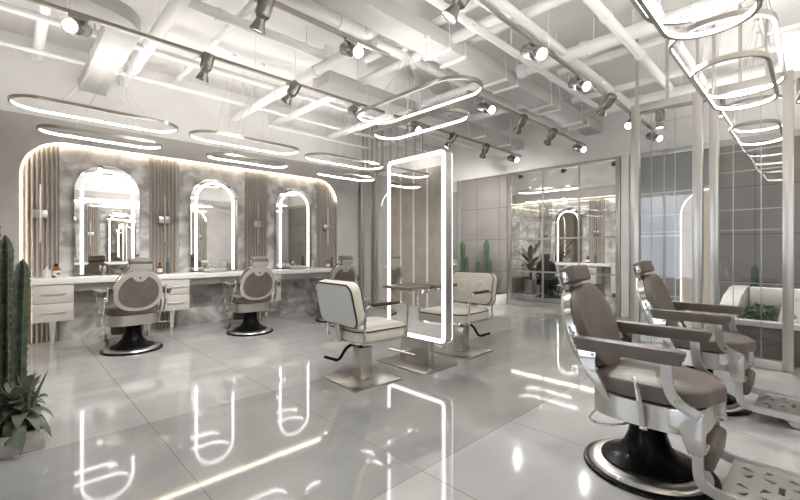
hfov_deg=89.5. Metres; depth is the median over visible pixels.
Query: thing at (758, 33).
ring light
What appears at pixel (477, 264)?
cactus
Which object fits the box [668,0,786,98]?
ring light
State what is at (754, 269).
cactus
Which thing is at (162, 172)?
trim
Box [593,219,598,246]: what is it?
wall sconce
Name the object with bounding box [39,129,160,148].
diffuser
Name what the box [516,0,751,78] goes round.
ceiling pipe
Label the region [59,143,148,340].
wall panel
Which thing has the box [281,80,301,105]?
spotlight
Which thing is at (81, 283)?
countertop
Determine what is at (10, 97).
ring light
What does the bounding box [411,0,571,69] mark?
ceiling pipe
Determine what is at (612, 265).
base cabinet
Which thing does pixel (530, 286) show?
potted palm
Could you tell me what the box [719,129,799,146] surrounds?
trim
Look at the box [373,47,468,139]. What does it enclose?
ring light
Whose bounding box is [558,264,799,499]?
barber chair
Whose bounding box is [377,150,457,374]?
mirror
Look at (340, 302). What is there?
salon chair
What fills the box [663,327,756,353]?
seat cushion
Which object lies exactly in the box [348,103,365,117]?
spotlight
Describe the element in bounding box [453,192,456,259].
strip
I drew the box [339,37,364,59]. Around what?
spotlight
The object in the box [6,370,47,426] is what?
aloe
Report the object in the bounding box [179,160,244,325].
wall panel
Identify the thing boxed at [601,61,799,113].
ceiling pipe
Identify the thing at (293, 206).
arched mirror
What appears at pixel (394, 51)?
ceiling pipe
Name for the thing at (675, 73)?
ceiling pipe
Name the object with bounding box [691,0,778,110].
ring light
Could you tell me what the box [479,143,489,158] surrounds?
spotlight
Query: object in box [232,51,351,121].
ceiling pipe
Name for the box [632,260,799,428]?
barber chair
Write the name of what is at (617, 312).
glass screen
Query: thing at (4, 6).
ceiling pipe
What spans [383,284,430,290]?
shelf
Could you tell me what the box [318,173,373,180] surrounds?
diffuser
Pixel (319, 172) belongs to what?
ring light
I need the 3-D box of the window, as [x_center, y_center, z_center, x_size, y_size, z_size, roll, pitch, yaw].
[4.728,-0.263,7.088,0.060,3.025,1.240,0,0,-44]
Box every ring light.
[7,56,178,133]
[36,60,162,149]
[189,54,298,154]
[206,63,287,168]
[304,99,383,169]
[316,116,374,181]
[356,35,482,124]
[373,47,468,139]
[518,170,580,193]
[525,173,572,202]
[630,0,746,25]
[636,0,761,40]
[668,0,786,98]
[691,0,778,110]
[721,18,781,132]
[729,31,781,145]
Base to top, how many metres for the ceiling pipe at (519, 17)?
0.386 m
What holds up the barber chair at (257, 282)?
on the floor
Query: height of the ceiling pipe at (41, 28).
0.344 m
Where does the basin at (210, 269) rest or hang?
in the countertop at (81, 283)
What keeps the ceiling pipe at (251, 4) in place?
hanging from the ceiling at (572, 21)
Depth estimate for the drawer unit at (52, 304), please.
5.15 m
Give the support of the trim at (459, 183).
attached to the wall at (614, 140)
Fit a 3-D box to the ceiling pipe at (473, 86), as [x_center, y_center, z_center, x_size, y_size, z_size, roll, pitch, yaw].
[-0.186,-2.546,7.138,0.155,0.507,3.899,0,0,-44]
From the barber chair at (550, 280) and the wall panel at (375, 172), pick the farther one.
the barber chair at (550, 280)
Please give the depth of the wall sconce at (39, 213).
5.35 m
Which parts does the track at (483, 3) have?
suspension rod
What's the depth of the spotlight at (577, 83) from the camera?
4.70 m
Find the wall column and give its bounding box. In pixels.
[621,155,629,316]
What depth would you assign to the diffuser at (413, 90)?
4.51 m
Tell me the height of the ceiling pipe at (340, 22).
0.432 m
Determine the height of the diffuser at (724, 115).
0.025 m
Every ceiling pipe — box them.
[0,1,481,151]
[0,40,432,152]
[30,5,51,63]
[117,0,190,87]
[167,0,332,59]
[168,0,256,88]
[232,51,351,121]
[267,103,373,149]
[274,10,510,125]
[278,0,377,39]
[325,82,480,140]
[363,0,488,63]
[371,37,568,134]
[378,101,525,147]
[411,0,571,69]
[426,0,598,108]
[488,0,645,117]
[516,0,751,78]
[557,0,767,75]
[571,43,775,103]
[583,0,673,91]
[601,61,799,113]
[647,0,707,84]
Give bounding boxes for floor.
[0,290,799,499]
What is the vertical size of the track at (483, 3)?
0.750 m
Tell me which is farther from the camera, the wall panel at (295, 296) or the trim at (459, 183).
the trim at (459, 183)
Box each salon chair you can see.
[315,279,407,391]
[434,271,497,358]
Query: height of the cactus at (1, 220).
1.370 m
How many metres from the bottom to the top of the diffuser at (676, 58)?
0.025 m
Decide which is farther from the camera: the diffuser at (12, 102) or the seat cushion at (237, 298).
the seat cushion at (237, 298)
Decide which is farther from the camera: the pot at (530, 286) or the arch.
the pot at (530, 286)
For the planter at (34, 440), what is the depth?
2.49 m
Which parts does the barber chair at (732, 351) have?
backrest, hinge plate, armrest, arm rail, arm moulding, arm rail, armrest, arm moulding, arm post, plate, arm post, plate, leg, leg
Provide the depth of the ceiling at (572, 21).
5.61 m
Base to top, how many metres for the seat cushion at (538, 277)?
0.099 m
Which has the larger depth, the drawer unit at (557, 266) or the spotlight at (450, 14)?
the drawer unit at (557, 266)
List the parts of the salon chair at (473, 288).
plate, seat, backrest, pump lever, armrest frame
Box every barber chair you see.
[92,258,171,355]
[220,256,280,336]
[304,255,359,322]
[532,254,561,297]
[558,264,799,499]
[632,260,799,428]
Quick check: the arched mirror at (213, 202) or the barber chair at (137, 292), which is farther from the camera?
the arched mirror at (213, 202)
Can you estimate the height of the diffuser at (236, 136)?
0.025 m
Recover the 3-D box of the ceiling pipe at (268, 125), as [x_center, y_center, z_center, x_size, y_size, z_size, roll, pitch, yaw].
[-1.507,-2.519,8.225,2.500,0.563,0.066,0,0,-44]
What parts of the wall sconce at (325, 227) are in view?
rod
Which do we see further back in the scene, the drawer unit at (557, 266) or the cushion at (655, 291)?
the drawer unit at (557, 266)
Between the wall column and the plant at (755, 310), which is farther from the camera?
the wall column
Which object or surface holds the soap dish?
on the countertop at (81, 283)
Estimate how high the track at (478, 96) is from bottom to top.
0.240 m
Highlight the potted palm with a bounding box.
[513,239,546,293]
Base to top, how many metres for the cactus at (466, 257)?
0.850 m
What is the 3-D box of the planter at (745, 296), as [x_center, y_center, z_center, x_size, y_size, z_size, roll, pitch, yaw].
[4.818,0.875,4.750,1.470,0.750,1.540,0,0,-44]
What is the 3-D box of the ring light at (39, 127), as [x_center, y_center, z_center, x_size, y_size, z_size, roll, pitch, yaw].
[-3.460,-1.771,4.725,1.194,0.954,0.414,0,0,-44]
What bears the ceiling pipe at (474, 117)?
hanging from the ceiling at (572, 21)
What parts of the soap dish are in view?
dish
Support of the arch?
attached to the window
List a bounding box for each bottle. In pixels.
[42,266,50,277]
[52,264,60,277]
[157,263,162,273]
[166,257,169,273]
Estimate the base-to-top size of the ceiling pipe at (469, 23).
0.477 m
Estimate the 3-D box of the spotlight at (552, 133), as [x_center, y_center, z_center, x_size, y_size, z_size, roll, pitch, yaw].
[2.591,-1.942,6.932,0.136,0.264,0.310,0,0,-10]
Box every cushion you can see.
[104,304,157,315]
[112,269,151,294]
[229,294,269,303]
[330,317,405,331]
[453,304,487,314]
[537,276,558,279]
[571,283,621,366]
[596,359,726,408]
[644,273,677,326]
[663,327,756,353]
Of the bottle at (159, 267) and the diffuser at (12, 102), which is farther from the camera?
the bottle at (159, 267)
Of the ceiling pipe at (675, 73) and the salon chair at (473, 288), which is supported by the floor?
the salon chair at (473, 288)
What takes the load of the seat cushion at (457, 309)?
on the salon chair at (473, 288)
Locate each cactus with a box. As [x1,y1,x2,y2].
[0,220,5,413]
[0,235,17,414]
[8,259,34,385]
[460,241,464,271]
[465,256,468,271]
[475,261,479,271]
[484,240,488,272]
[488,259,491,272]
[751,264,758,286]
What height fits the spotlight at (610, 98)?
0.264 m
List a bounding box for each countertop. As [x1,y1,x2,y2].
[30,267,331,290]
[535,262,614,266]
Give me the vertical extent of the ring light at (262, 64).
1.505 m
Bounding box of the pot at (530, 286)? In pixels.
[522,279,537,293]
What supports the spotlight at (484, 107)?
attached to the track at (478, 96)
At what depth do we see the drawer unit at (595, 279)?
10.93 m
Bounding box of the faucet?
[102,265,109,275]
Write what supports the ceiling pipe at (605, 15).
hanging from the ceiling at (572, 21)
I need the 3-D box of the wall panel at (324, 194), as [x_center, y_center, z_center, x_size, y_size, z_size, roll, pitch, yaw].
[-1.588,-0.114,8.588,0.470,2.728,0.032,0,0,-44]
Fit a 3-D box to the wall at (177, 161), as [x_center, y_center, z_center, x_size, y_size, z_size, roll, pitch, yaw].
[-3.234,-0.265,7.060,5.600,3.030,0.065,0,0,-44]
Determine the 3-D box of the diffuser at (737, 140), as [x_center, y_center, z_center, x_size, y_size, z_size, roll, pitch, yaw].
[4.472,-1.450,5.041,1.291,0.025,0.431,0,0,-44]
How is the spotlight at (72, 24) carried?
attached to the track at (38, 2)
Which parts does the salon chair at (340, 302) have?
panel, pump lever, backrest, armrest frame, plate, seat, armrest frame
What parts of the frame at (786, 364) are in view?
post, hanger rod, hanger rod, rail, hanger rod, rail, post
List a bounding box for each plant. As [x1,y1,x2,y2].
[496,274,503,293]
[742,302,778,320]
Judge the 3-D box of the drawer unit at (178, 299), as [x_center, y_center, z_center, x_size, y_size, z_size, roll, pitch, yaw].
[-3.541,0.846,6.258,0.400,0.808,0.428,0,0,-44]
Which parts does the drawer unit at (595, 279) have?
drawer, drawer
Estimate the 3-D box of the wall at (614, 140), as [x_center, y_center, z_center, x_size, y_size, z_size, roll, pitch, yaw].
[3.799,-0.775,8.152,0.150,4.050,8.000,0,0,-44]
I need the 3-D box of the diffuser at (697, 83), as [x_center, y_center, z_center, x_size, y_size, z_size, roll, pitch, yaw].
[2.612,-1.270,3.123,1.291,0.025,0.411,0,0,-44]
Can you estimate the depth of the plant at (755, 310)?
4.88 m
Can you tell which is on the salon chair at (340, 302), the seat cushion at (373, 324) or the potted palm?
the seat cushion at (373, 324)
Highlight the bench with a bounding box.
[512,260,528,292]
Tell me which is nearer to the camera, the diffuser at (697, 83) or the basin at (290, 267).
the diffuser at (697, 83)
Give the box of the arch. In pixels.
[680,188,708,325]
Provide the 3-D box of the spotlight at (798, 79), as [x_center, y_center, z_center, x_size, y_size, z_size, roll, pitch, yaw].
[4.891,-1.943,4.891,0.155,0.301,0.133,0,0,-44]
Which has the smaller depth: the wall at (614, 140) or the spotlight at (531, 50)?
the spotlight at (531, 50)
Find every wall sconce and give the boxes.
[32,184,47,242]
[158,195,169,243]
[253,203,261,244]
[323,209,329,244]
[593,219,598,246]
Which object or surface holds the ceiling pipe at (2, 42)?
hanging from the ceiling at (572, 21)
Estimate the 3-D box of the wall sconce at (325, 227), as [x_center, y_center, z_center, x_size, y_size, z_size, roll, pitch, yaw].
[-1.544,-0.482,8.543,0.150,0.775,0.098,0,0,-44]
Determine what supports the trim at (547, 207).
attached to the wall
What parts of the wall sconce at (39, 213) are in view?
rod, mounting plate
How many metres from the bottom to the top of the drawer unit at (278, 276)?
0.808 m
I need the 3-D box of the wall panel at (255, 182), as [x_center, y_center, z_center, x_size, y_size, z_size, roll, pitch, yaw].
[-2.686,-0.114,7.522,0.410,2.728,0.032,0,0,-44]
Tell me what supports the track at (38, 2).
hanging from the ceiling at (572, 21)
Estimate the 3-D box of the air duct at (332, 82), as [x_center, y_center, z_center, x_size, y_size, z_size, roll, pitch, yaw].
[0.775,-2.521,7.403,5.229,0.558,0.490,0,0,-44]
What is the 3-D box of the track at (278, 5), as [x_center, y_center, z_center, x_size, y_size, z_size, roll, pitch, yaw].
[-1.090,-2.170,3.347,2.700,0.240,0.036,0,0,-44]
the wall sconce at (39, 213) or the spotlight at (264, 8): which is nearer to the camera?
the spotlight at (264, 8)
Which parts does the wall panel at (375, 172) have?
post, hanger rod, rail, hanger rod, hanger rod, hanger rod, hanger rod, hanger rod, hanger rod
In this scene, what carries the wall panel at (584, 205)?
attached to the wall
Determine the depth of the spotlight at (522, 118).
6.17 m
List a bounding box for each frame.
[631,21,703,346]
[709,4,793,372]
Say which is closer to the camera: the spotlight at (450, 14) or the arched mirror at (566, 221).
the spotlight at (450, 14)
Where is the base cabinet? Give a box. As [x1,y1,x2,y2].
[611,264,614,297]
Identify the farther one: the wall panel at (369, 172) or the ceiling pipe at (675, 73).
the wall panel at (369, 172)
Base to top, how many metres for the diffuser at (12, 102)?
0.025 m
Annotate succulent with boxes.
[0,374,53,455]
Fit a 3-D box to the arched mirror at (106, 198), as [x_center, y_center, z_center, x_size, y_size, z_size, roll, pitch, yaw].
[-4.280,-0.443,5.913,0.780,1.575,0.072,0,0,-44]
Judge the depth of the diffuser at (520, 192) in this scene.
10.78 m
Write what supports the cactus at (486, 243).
in the planter at (501, 298)
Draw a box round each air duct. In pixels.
[43,0,140,95]
[312,0,601,135]
[312,70,523,151]
[766,0,799,70]
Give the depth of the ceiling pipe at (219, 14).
4.55 m
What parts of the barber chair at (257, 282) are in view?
plate, leg, armrest, backrest, panel, headrest plate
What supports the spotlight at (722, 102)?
attached to the track at (795, 80)
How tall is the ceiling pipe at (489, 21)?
0.430 m
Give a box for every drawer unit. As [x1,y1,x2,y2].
[31,284,73,345]
[158,278,188,330]
[264,274,280,318]
[555,265,565,290]
[581,266,601,283]
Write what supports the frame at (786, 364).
on the floor
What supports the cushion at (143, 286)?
on the barber chair at (137, 292)
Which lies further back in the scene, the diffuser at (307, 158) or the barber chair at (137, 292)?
the diffuser at (307, 158)
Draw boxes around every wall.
[0,29,434,301]
[19,161,334,325]
[435,70,799,303]
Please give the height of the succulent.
0.470 m
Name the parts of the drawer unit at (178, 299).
leg, drawer, drawer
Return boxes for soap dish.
[55,272,67,277]
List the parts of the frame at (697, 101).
post, hanger rod, rail, rail, hanger rod, post, hanger rod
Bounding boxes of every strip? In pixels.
[20,144,335,259]
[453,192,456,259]
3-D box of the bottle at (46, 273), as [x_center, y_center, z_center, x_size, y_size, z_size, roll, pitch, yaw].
[-4.605,0.290,5.258,0.084,0.150,0.083,0,0,-44]
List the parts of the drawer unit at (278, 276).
drawer, drawer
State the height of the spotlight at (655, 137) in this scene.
0.234 m
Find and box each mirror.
[74,166,138,274]
[190,178,237,270]
[276,188,311,267]
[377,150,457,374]
[555,208,581,261]
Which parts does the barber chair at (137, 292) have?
arm post, plate, armrest, leg, hinge plate, backrest, panel, headrest stem, headrest plate, leg, lever, hinge plate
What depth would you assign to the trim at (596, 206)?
11.30 m
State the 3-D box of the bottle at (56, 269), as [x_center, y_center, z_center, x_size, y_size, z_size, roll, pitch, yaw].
[-4.561,0.273,5.356,0.091,0.185,0.090,0,0,-44]
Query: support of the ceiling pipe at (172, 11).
hanging from the ceiling at (572, 21)
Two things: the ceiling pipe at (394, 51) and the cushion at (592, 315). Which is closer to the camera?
the cushion at (592, 315)
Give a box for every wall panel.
[359,126,372,305]
[373,118,422,308]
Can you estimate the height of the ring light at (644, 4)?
1.565 m
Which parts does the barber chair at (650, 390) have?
headrest plate, headrest stem, backrest, hinge plate, arm rail, arm moulding, armrest, lever, armrest, arm rail, arm moulding, arm post, plate, arm post, leg, plate, leg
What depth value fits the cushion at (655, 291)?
3.46 m
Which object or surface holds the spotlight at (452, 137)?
attached to the track at (394, 115)
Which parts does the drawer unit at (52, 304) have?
leg, drawer, drawer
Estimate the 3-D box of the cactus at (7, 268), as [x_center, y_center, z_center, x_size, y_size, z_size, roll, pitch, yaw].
[-2.671,0.507,2.731,0.133,1.220,0.141,0,0,-44]
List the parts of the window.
post, rail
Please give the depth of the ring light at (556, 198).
10.73 m
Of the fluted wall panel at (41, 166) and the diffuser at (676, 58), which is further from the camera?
the fluted wall panel at (41, 166)
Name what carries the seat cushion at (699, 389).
on the barber chair at (650, 390)
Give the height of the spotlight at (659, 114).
0.301 m
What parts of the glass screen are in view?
post, rail, rail, post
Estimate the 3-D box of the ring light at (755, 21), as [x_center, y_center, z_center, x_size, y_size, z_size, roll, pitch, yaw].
[4.472,-2.227,5.041,1.654,1.145,0.594,0,0,-44]
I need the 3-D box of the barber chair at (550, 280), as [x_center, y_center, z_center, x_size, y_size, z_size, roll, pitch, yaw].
[4.007,0.672,10.851,0.771,1.156,1.237,0,0,29]
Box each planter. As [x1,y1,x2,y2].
[0,375,44,459]
[493,293,506,304]
[719,285,799,366]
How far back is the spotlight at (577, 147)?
7.70 m
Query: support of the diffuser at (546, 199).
attached to the ring light at (556, 198)
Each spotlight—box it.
[60,13,92,36]
[195,51,215,82]
[249,0,274,34]
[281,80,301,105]
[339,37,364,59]
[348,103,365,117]
[407,122,421,132]
[442,0,469,23]
[443,132,457,149]
[477,100,495,114]
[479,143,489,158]
[507,154,519,162]
[513,114,527,133]
[520,39,547,61]
[543,128,557,145]
[568,74,591,92]
[572,142,586,152]
[596,93,616,116]
[624,114,630,129]
[646,130,663,142]
[654,108,664,129]
[719,99,725,118]
[796,78,799,103]
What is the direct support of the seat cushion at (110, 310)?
on the barber chair at (137, 292)
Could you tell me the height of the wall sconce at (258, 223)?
0.775 m
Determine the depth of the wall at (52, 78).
6.53 m
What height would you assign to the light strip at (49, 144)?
2.716 m
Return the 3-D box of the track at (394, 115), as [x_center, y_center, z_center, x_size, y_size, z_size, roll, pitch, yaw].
[1.287,-2.425,7.538,3.850,0.750,0.036,0,0,-44]
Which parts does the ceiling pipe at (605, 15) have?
hanger rod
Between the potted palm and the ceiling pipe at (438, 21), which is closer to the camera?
the ceiling pipe at (438, 21)
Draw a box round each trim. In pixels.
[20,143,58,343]
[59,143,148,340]
[149,156,176,329]
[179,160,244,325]
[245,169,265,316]
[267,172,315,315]
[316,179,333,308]
[457,180,461,270]
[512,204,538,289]
[539,203,551,289]
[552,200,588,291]
[589,199,604,294]
[605,198,614,295]
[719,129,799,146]
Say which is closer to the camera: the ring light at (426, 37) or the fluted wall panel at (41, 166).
the ring light at (426, 37)
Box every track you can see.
[25,0,384,113]
[274,1,389,57]
[393,114,521,156]
[467,90,585,145]
[473,0,653,129]
[641,79,796,115]
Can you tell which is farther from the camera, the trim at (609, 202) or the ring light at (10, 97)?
the trim at (609, 202)
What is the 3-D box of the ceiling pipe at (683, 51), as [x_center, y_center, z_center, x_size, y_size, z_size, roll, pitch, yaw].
[2.642,-2.619,4.169,5.600,0.363,0.106,0,0,-44]
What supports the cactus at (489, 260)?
in the planter at (501, 298)
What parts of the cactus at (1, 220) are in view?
stem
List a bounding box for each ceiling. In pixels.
[0,0,777,146]
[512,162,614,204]
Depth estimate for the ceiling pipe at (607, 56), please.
5.19 m
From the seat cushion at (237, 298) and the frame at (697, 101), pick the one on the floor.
the frame at (697, 101)
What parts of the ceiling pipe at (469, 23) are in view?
hanger rod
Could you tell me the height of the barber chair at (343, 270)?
1.156 m
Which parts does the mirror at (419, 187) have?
light frame, glass, plate, light frame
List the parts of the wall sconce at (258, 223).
mounting plate, rod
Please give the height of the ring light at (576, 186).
1.215 m
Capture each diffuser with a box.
[10,100,175,132]
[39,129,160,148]
[191,135,297,154]
[208,156,286,167]
[306,157,381,169]
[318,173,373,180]
[358,88,480,123]
[375,116,466,139]
[519,187,577,193]
[527,198,571,202]
[672,49,783,97]
[694,76,775,109]
[723,112,778,131]
[732,131,781,144]
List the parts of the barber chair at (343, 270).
leg, plate, armrest, backrest, panel, headrest plate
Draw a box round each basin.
[202,268,227,271]
[288,266,307,268]
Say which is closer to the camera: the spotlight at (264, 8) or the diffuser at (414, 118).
the spotlight at (264, 8)
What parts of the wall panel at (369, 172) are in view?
post, hanger rod, rail, hanger rod, post, hanger rod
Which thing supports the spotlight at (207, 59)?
attached to the track at (38, 2)
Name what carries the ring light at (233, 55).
hanging from the ceiling at (572, 21)
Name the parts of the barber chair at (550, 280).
panel, backrest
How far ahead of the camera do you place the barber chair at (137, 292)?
4.85 m
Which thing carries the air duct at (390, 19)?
hanging from the ceiling at (572, 21)
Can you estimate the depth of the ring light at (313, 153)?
7.04 m
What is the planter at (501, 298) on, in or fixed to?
on the floor
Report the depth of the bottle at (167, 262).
6.24 m
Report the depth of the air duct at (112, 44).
4.37 m
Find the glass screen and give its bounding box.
[507,156,620,315]
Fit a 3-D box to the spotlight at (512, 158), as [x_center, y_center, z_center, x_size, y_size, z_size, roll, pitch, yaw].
[2.423,-1.944,8.631,0.141,0.216,0.315,0,0,-19]
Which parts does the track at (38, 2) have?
suspension rod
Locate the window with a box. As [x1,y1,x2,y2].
[630,143,708,318]
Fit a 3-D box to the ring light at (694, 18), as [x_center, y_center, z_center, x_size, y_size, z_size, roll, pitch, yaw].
[1.279,-2.111,1.870,1.734,1.375,0.574,0,0,-44]
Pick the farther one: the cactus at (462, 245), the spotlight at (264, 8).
the cactus at (462, 245)
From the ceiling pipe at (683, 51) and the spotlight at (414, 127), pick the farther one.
the spotlight at (414, 127)
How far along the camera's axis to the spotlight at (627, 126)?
6.08 m
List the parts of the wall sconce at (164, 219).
mounting plate, rod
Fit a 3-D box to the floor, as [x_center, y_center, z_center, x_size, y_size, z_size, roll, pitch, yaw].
[0.534,1.310,5.119,16.300,0.120,8.600,0,0,-44]
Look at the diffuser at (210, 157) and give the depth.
5.97 m
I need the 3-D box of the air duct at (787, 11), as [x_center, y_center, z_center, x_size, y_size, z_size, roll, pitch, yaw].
[3.006,-2.486,2.934,5.200,0.628,0.650,0,0,-44]
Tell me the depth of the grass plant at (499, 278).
9.25 m
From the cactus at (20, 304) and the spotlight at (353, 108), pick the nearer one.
the cactus at (20, 304)
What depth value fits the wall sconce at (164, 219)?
6.38 m

